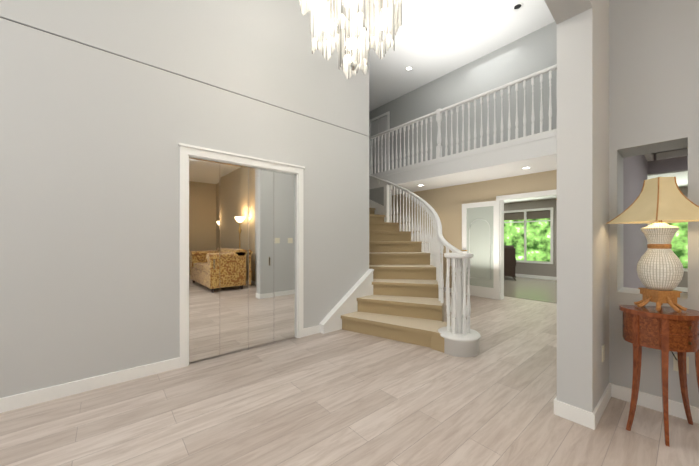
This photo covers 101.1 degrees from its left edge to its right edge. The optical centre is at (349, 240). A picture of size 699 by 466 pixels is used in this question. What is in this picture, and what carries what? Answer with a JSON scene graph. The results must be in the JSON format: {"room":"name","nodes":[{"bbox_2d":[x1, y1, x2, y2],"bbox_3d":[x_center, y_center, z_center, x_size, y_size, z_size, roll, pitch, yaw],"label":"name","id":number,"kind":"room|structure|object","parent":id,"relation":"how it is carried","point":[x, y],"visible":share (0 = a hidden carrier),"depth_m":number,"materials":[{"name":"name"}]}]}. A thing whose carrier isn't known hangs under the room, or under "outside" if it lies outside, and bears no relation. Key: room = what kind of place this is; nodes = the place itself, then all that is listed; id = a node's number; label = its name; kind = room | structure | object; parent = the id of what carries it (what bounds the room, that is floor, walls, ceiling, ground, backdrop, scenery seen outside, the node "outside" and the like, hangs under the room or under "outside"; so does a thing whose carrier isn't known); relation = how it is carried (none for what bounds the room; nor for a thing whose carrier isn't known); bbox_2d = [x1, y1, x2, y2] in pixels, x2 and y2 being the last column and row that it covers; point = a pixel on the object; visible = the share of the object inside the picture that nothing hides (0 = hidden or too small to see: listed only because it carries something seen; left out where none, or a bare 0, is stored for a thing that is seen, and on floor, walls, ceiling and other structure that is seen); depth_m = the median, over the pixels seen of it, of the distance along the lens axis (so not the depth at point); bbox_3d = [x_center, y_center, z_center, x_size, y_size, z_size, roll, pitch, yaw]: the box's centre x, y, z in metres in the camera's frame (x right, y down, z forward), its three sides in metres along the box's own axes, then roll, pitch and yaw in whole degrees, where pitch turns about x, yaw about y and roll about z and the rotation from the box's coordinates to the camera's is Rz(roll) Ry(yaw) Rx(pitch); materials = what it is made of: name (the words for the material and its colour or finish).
{"room":"entrance hall","nodes":[
{"label":"entrance hall","id":0,"kind":"room"},
{"bbox_2d":[0,0,368,397],"bbox_3d":[-1.962,-1.355,2.571,5.810,5.150,0.150,0,0,-40],"label":"wall","id":1,"kind":"structure","parent":0,"point":[107,107],"depth_m":2.53,"materials":[{"name":"grey paint"}]},
{"bbox_2d":[0,269,373,412],"bbox_3d":[-1.882,0.828,2.476,5.810,0.785,0.100,0,0,-40],"label":"baseboard","id":2,"kind":"structure","parent":1,"relation":"attached to","point":[347,303],"depth_m":2.53,"materials":[{"name":"white wood"}]},
{"bbox_2d":[178,143,304,367],"bbox_3d":[-1.145,0.149,3.239,1.384,2.142,0.188,0,0,-40],"label":"trim","id":3,"kind":"structure","parent":1,"relation":"attached to","point":[187,151],"depth_m":2.88,"materials":[{"name":"white wood"}]},
{"bbox_2d":[189,157,296,362],"bbox_3d":[-1.127,0.189,3.217,1.224,2.038,0.046,0,0,-40],"label":"mirrored closet doors","id":4,"kind":"structure","parent":1,"relation":"in","point":[242,257],"depth_m":3.15,"materials":[{"name":"silver glass"}]},
{"bbox_2d":[0,277,698,465],"bbox_3d":[1.482,1.260,2.444,16.700,0.080,14.500,0,0,-40],"label":"floor","id":5,"kind":"structure","parent":0,"point":[341,397],"depth_m":2.01,"materials":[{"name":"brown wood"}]},
{"bbox_2d":[341,208,443,347],"bbox_3d":[0.013,-0.073,5.736,2.567,2.587,5.084,0,0,-40],"label":"staircase","id":6,"kind":"structure","parent":5,"relation":"on","point":[402,303],"depth_m":4.13,"materials":[{"name":"carpet"}]},
{"bbox_2d":[384,181,473,334],"bbox_3d":[1.022,-0.170,4.808,2.105,2.380,3.011,0,0,-40],"label":"stair railing","id":7,"kind":"object","parent":6,"relation":"on","point":[459,310],"visible":1,"depth_m":3.87,"materials":[{"name":"white wood"}]},
{"bbox_2d":[431,321,450,352],"bbox_3d":[1.133,1.121,3.333,0.460,0.198,0.368,0,0,-40],"label":"stair","id":8,"kind":"structure","parent":5,"relation":"on","point":[437,341],"depth_m":3.18,"materials":[{"name":"carpet"}]},
{"bbox_2d":[438,326,480,356],"bbox_3d":[1.211,1.121,3.197,0.452,0.199,0.452,0,0,-40],"label":"stair","id":9,"kind":"structure","parent":5,"relation":"on","point":[460,345],"depth_m":3.03,"materials":[{"name":"white wood"}]},
{"bbox_2d":[619,305,698,446],"bbox_3d":[2.035,0.834,1.856,0.436,0.768,0.433,0,0,-40],"label":"console table","id":10,"kind":"object","parent":5,"relation":"on","point":[664,330],"visible":1,"depth_m":1.79,"materials":[{"name":"brown wood"}]},
{"bbox_2d":[606,177,698,312],"bbox_3d":[2.025,0.015,1.881,0.373,0.856,0.373,0,0,5],"label":"table lamp","id":11,"kind":"object","parent":10,"relation":"on","point":[658,204],"visible":1,"depth_m":1.83,"materials":[{"name":"ceramic"}]},
{"bbox_2d":[369,186,391,221],"bbox_3d":[-0.102,-0.020,7.955,0.128,2.480,3.244,0,0,-40],"label":"wall","id":12,"kind":"structure","parent":0,"point":[376,195],"depth_m":6.89,"materials":[{"name":"grey paint"}]},
{"bbox_2d":[369,199,383,214],"bbox_3d":[0.225,-1.023,7.460,0.014,1.394,2.097,0,0,-40],"label":"trim","id":13,"kind":"structure","parent":12,"relation":"attached to","point":[379,210],"depth_m":6.92,"materials":[{"name":"white wood"}]},
{"bbox_2d":[369,175,385,183],"bbox_3d":[0.269,-1.768,7.347,0.092,1.006,2.077,0,0,-40],"label":"wall handrail","id":14,"kind":"object","parent":12,"relation":"attached to","point":[378,179],"visible":0.27,"depth_m":6.84,"materials":[{"name":"white wood"}]},
{"bbox_2d":[369,0,554,111],"bbox_3d":[-0.682,-3.980,3.558,9.040,0.100,9.200,0,0,-40],"label":"ceiling","id":15,"kind":"structure","parent":0,"point":[435,39],"depth_m":5.58,"materials":[{"name":"white paint"}]},
{"bbox_2d":[299,0,401,78],"bbox_3d":[0.029,-2.679,2.457,0.940,2.501,0.940,0,0,-40],"label":"chandelier","id":16,"kind":"object","parent":15,"relation":"hanging from","point":[353,31],"visible":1,"depth_m":2.37,"materials":[{"name":"clear glass"}]},
{"bbox_2d":[512,2,522,10],"bbox_3d":[2.829,-3.928,4.844,0.170,0.004,0.170,0,0,-40],"label":"recessed light","id":17,"kind":"object","parent":15,"relation":"in","point":[517,6],"visible":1,"depth_m":4.84,"materials":[{"name":"white"}]},
{"bbox_2d":[369,132,686,194],"bbox_3d":[2.215,-1.419,6.015,1.162,0.318,9.200,0,0,-40],"label":"ceiling","id":18,"kind":"structure","parent":0,"point":[537,154],"depth_m":5.28,"materials":[{"name":"white paint"}]},
{"bbox_2d":[369,64,556,175],"bbox_3d":[2.518,-2.089,4.863,0.092,1.022,6.851,0,0,-40],"label":"gallery railing","id":19,"kind":"object","parent":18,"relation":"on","point":[440,111],"visible":0.58,"depth_m":5.26,"materials":[{"name":"white wood"}]},
{"bbox_2d":[369,22,687,287],"bbox_3d":[3.921,-1.355,5.010,0.140,5.150,12.940,0,0,-40],"label":"wall","id":20,"kind":"structure","parent":0,"point":[531,53],"depth_m":6.22,"materials":[{"name":"grey paint"}]},
{"bbox_2d":[371,116,386,173],"bbox_3d":[0.902,-2.580,8.533,0.048,2.024,0.692,0,0,-40],"label":"hall door","id":21,"kind":"structure","parent":20,"relation":"in","point":[378,126],"depth_m":8.53,"materials":[{"name":"grey wood"}]},
{"bbox_2d":[369,111,389,174],"bbox_3d":[2.653,-2.616,6.386,0.015,2.100,9.200,0,0,-40],"label":"trim","id":22,"kind":"structure","parent":20,"relation":"attached to","point":[388,121],"depth_m":8.46,"materials":[{"name":"white wood"}]},
{"bbox_2d":[462,200,499,299],"bbox_3d":[2.771,0.202,6.149,0.093,2.024,0.795,0,0,-40],"label":"french door","id":23,"kind":"structure","parent":20,"relation":"in","point":[481,232],"depth_m":6.10,"materials":[{"name":"white"}]},
{"bbox_2d":[496,189,556,299],"bbox_3d":[3.617,0.157,5.355,0.158,2.125,1.650,0,0,-40],"label":"trim","id":24,"kind":"structure","parent":20,"relation":"attached to","point":[502,198],"depth_m":5.88,"materials":[{"name":"white wood"}]},
{"bbox_2d":[544,0,646,411],"bbox_3d":[0.982,-1.355,1.487,8.900,5.150,0.200,0,0,-40],"label":"wall","id":25,"kind":"structure","parent":0,"point":[582,191],"depth_m":1.96,"materials":[{"name":"grey paint"}]},
{"bbox_2d":[554,396,566,415],"bbox_3d":[2.866,1.170,3.225,3.750,0.100,0.014,0,0,-40],"label":"baseboard","id":26,"kind":"structure","parent":25,"relation":"attached to","point":[559,406],"depth_m":2.00,"materials":[{"name":"white wood"}]},
{"bbox_2d":[590,383,612,429],"bbox_3d":[1.809,1.170,2.056,0.624,0.100,0.014,0,0,-40],"label":"baseboard","id":27,"kind":"structure","parent":25,"relation":"attached to","point":[595,416],"depth_m":1.99,"materials":[{"name":"white wood"}]},
{"bbox_2d":[602,344,604,361],"bbox_3d":[1.824,0.807,2.090,0.012,0.123,0.069,0,0,15],"label":"outlet","id":28,"kind":"object","parent":25,"relation":"attached to","point":[603,346],"depth_m":2.08,"materials":[{"name":"beige plastic"}]},
{"bbox_2d":[504,276,687,303],"bbox_3d":[6.437,1.217,5.530,3.750,0.006,10.000,0,0,-40],"label":"floor","id":29,"kind":"structure","parent":0,"point":[543,290],"depth_m":7.07,"materials":[{"name":"grey carpet"}]},
{"bbox_2d":[504,245,515,280],"bbox_3d":[4.824,0.689,9.171,0.855,1.049,0.855,0,0,30],"label":"leather armchair","id":30,"kind":"object","parent":29,"relation":"on","point":[509,260],"visible":0.52,"depth_m":8.70,"materials":[{"name":"brown leather"}]},
{"bbox_2d":[504,187,687,287],"bbox_3d":[7.996,-0.020,6.853,0.140,2.480,10.480,0,0,-40],"label":"wall","id":31,"kind":"structure","parent":0,"point":[537,269],"depth_m":8.98,"materials":[{"name":"grey paint"}]},
{"bbox_2d":[504,207,687,291],"bbox_3d":[7.955,0.110,6.817,0.090,2.220,10.200,0,0,-40],"label":"window","id":32,"kind":"structure","parent":31,"relation":"in","point":[537,213],"depth_m":9.21,"materials":[{"name":"white wood"}]},
{"bbox_2d":[504,218,687,267],"bbox_3d":[7.014,-0.130,8.065,0.010,1.600,6.320,0,0,-40],"label":"foliage","id":33,"kind":"object","parent":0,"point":[538,241],"visible":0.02,"depth_m":9.20,"materials":[{"name":"green plant"}]},
{"bbox_2d":[504,171,687,202],"bbox_3d":[6.410,-1.310,5.508,4.300,0.100,10.480,0,0,-40],"label":"ceiling","id":34,"kind":"structure","parent":0,"point":[681,179],"depth_m":6.19,"materials":[{"name":"white paint"}]},
{"bbox_2d":[609,0,698,407],"bbox_3d":[2.705,-0.430,1.744,0.340,3.300,1.650,0,0,-40],"label":"wall","id":35,"kind":"structure","parent":0,"point":[653,76],"depth_m":2.10,"materials":[{"name":"grey paint"}]},
{"bbox_2d":[613,384,698,423],"bbox_3d":[2.220,1.170,2.043,0.014,0.100,0.502,0,0,-40],"label":"baseboard","id":36,"kind":"structure","parent":35,"relation":"attached to","point":[676,409],"depth_m":2.07,"materials":[{"name":"white wood"}]},
{"bbox_2d":[644,148,687,161],"bbox_3d":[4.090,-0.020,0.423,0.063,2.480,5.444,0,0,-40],"label":"crown molding","id":37,"kind":"structure","parent":35,"relation":"attached to","point":[670,154],"depth_m":2.25,"materials":[{"name":"white wood"}]},
{"bbox_2d":[671,351,678,371],"bbox_3d":[2.215,0.822,1.983,0.038,0.131,0.069,0,0,15],"label":"outlet","id":38,"kind":"object","parent":35,"relation":"attached to","point":[675,362],"depth_m":2.00,"materials":[{"name":"beige plastic"}]},
{"bbox_2d":[686,356,688,373],"bbox_3d":[2.279,0.839,1.966,0.011,0.114,0.069,0,0,15],"label":"outlet","id":39,"kind":"object","parent":35,"relation":"attached to","point":[687,358],"depth_m":1.95,"materials":[{"name":"beige plastic"}]}
]}

